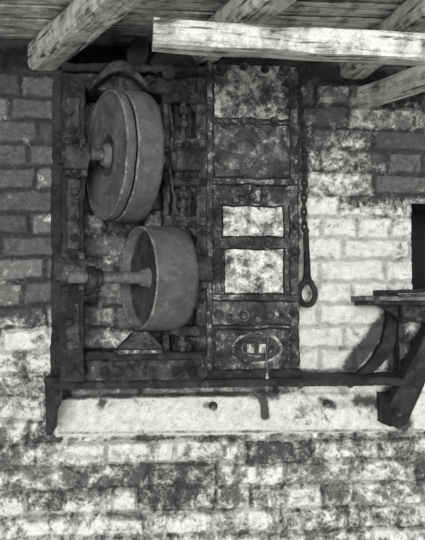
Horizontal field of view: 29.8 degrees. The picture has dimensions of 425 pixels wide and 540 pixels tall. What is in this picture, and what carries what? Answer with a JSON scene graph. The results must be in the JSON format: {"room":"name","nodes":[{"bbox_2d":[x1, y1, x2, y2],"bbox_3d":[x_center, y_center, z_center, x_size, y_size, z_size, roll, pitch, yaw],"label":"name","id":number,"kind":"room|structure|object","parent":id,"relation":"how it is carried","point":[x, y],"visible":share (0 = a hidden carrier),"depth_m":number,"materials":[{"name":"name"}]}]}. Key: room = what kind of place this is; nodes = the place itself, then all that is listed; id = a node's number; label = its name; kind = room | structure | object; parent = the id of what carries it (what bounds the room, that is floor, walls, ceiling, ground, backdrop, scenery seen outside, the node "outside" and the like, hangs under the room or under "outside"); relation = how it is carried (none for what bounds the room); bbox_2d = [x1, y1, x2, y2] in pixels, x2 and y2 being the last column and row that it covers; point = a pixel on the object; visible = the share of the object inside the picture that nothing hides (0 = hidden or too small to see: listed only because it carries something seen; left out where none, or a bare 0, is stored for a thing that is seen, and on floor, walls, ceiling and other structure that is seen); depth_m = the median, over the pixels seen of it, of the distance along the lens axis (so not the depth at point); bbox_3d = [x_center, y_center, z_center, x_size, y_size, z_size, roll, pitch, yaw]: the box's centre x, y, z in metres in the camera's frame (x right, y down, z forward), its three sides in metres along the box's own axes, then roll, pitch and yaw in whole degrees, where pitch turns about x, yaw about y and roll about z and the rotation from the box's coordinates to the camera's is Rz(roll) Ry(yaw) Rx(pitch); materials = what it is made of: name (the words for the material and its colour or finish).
{"room":"old workshop","nodes":[
{"label":"old workshop","id":0,"kind":"room"},
{"bbox_2d":[0,38,424,539],"bbox_3d":[0.050,0.261,2.404,2.800,1.977,0.032,0,-2,-6],"label":"wall","id":1,"kind":"structure","parent":0,"point":[276,463],"depth_m":2.39,"materials":[{"name":"brick"}]},
{"bbox_2d":[28,0,141,71],"bbox_3d":[-0.311,-0.644,2.027,0.090,0.092,0.815,1,-2,-29],"label":"rafter","id":2,"kind":"object","parent":1,"relation":"attached to","point":[81,22],"visible":0.98,"depth_m":2.06,"materials":[{"name":"grey wood"}]},
{"bbox_2d":[0,28,152,42],"bbox_3d":[0.055,-0.692,2.399,2.800,0.025,0.084,0,-2,-6],"label":"board","id":3,"kind":"object","parent":2,"relation":"on","point":[10,33],"visible":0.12,"depth_m":2.33,"materials":[{"name":"grey wood"}]},
{"bbox_2d":[0,3,386,29],"bbox_3d":[0.074,-0.698,2.208,2.802,0.023,0.095,0,-2,-6],"label":"board","id":4,"kind":"object","parent":2,"relation":"on","point":[12,10],"visible":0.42,"depth_m":2.18,"materials":[{"name":"grey wood"}]},
{"bbox_2d":[346,0,405,2],"bbox_3d":[0.096,-0.707,2.013,2.801,0.026,0.078,0,-2,-6],"label":"board","id":5,"kind":"object","parent":2,"relation":"on","point":[389,1],"visible":0.64,"depth_m":2.07,"materials":[{"name":"grey wood"}]},
{"bbox_2d":[67,266,141,288],"bbox_3d":[-0.208,0.021,2.142,0.366,0.060,0.060,1,-2,-26],"label":"shaft","id":6,"kind":"object","parent":1,"relation":"attached to","point":[92,277],"visible":0.56,"depth_m":2.08,"materials":[{"name":"metal"}]},
{"bbox_2d":[120,225,198,329],"bbox_3d":[-0.149,0.022,2.171,0.119,0.283,0.284,1,-2,-26],"label":"pulley","id":7,"kind":"object","parent":6,"relation":"attached to","point":[165,298],"visible":0.98,"depth_m":2.09,"materials":[{"name":"metal"}]},
{"bbox_2d":[81,144,168,169],"bbox_3d":[-0.228,-0.307,2.182,0.342,0.052,0.052,1,-2,-26],"label":"shaft","id":8,"kind":"object","parent":1,"relation":"attached to","point":[95,154],"visible":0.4,"depth_m":2.13,"materials":[{"name":"metal"}]},
{"bbox_2d":[86,89,136,220],"bbox_3d":[-0.282,-0.308,2.155,0.034,0.354,0.353,1,-2,-26],"label":"pulley","id":9,"kind":"object","parent":8,"relation":"attached to","point":[112,129],"visible":0.91,"depth_m":2.12,"materials":[{"name":"metal"}]},
{"bbox_2d":[112,89,164,222],"bbox_3d":[-0.233,-0.307,2.180,0.073,0.360,0.358,1,-2,-26],"label":"pulley","id":10,"kind":"object","parent":8,"relation":"attached to","point":[150,141],"visible":0.43,"depth_m":2.04,"materials":[{"name":"metal"}]},
{"bbox_2d":[208,401,216,410],"bbox_3d":[0.002,0.405,2.376,0.027,0.027,0.017,0,-2,-6],"label":"bolt","id":11,"kind":"object","parent":1,"relation":"attached to","point":[212,405],"visible":1,"depth_m":2.38,"materials":[{"name":"metal"}]},
{"bbox_2d":[44,372,406,435],"bbox_3d":[0.037,0.378,2.313,1.021,0.161,0.211,0,-2,-6],"label":"shelf","id":12,"kind":"object","parent":1,"relation":"attached to","point":[54,388],"visible":0.73,"depth_m":2.22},
{"bbox_2d":[49,36,212,382],"bbox_3d":[-0.231,-0.167,2.236,0.453,0.978,0.311,0,-2,-6],"label":"frame","id":13,"kind":"object","parent":12,"relation":"on","point":[175,81],"visible":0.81,"depth_m":2.22,"materials":[{"name":"black metal"}]},
{"bbox_2d":[188,0,298,65],"bbox_3d":[0.066,-0.645,2.067,0.089,0.082,0.782,1,-2,-22],"label":"rafter","id":14,"kind":"object","parent":1,"relation":"attached to","point":[239,11],"visible":0.41,"depth_m":1.95,"materials":[{"name":"grey wood"}]},
{"bbox_2d":[0,17,370,33],"bbox_3d":[0.064,-0.693,2.305,2.801,0.025,0.085,0,-2,-6],"label":"board","id":15,"kind":"object","parent":14,"relation":"on","point":[5,22],"visible":0.21,"depth_m":2.24,"materials":[{"name":"grey wood"}]},
{"bbox_2d":[0,0,401,15],"bbox_3d":[0.085,-0.703,2.107,2.800,0.023,0.096,0,-2,-6],"label":"board","id":16,"kind":"object","parent":14,"relation":"on","point":[332,7],"visible":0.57,"depth_m":2.10,"materials":[{"name":"grey wood"}]},
{"bbox_2d":[152,17,424,66],"bbox_3d":[0.224,-0.553,1.952,0.739,0.073,0.081,2,-2,-6],"label":"timber beam","id":17,"kind":"structure","parent":14,"relation":"attached to","point":[170,35],"depth_m":1.92,"materials":[{"name":"white wood"}]},
{"bbox_2d":[204,55,301,378],"bbox_3d":[0.108,-0.147,2.354,0.286,0.935,0.161,0,-2,-6],"label":"metal panel","id":18,"kind":"object","parent":1,"relation":"attached to","point":[252,113],"depth_m":2.30,"materials":[{"name":"grey metal"}]},
{"bbox_2d":[263,329,271,390],"bbox_3d":[0.158,0.255,2.272,0.028,0.173,0.044,0,-2,-6],"label":"pull cord","id":19,"kind":"object","parent":18,"relation":"attached to","point":[267,333],"visible":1,"depth_m":2.26,"materials":[{"name":"grey metal"}]},
{"bbox_2d":[298,60,317,307],"bbox_3d":[0.272,-0.264,2.404,0.069,0.754,0.122,0,-2,-6],"label":"pull chain","id":20,"kind":"object","parent":1,"relation":"attached to","point":[306,279],"visible":0.89,"depth_m":2.35,"materials":[{"name":"black metal"}]},
{"bbox_2d":[323,399,331,408],"bbox_3d":[0.346,0.405,2.412,0.027,0.027,0.017,0,-2,-6],"label":"bolt","id":21,"kind":"object","parent":1,"relation":"attached to","point":[327,404],"visible":1,"depth_m":2.41,"materials":[{"name":"metal"}]},
{"bbox_2d":[340,0,424,78],"bbox_3d":[0.509,-0.643,2.114,0.093,0.080,0.755,0,-2,-12],"label":"rafter","id":22,"kind":"object","parent":1,"relation":"attached to","point":[409,16],"visible":0.38,"depth_m":2.06,"materials":[{"name":"grey wood"}]},
{"bbox_2d":[351,289,424,374],"bbox_3d":[0.610,0.192,2.380,0.364,0.282,0.189,0,-2,-6],"label":"bracket","id":23,"kind":"object","parent":1,"relation":"attached to","point":[404,315],"visible":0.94,"depth_m":2.41,"materials":[{"name":"black metal"}]},
{"bbox_2d":[357,66,424,106],"bbox_3d":[0.566,-0.547,2.343,0.074,0.066,0.335,1,-4,-32],"label":"rafter","id":24,"kind":"object","parent":1,"relation":"attached to","point":[410,81],"visible":0.96,"depth_m":2.35,"materials":[{"name":"grey wood"}]},
{"bbox_2d":[376,322,424,428],"bbox_3d":[0.591,0.287,2.375,0.184,0.352,0.187,0,-2,-6],"label":"diagonal strut","id":25,"kind":"object","parent":1,"relation":"attached to","point":[395,407],"visible":0.95,"depth_m":2.31,"materials":[{"name":"black metal"}]},
{"bbox_2d":[411,203,424,288],"bbox_3d":[0.748,-0.064,2.657,0.340,0.310,0.300,0,-2,-6],"label":"window","id":26,"kind":"structure","parent":1,"relation":"in","point":[418,210],"depth_m":2.78,"materials":[{"name":"black"}]}
]}

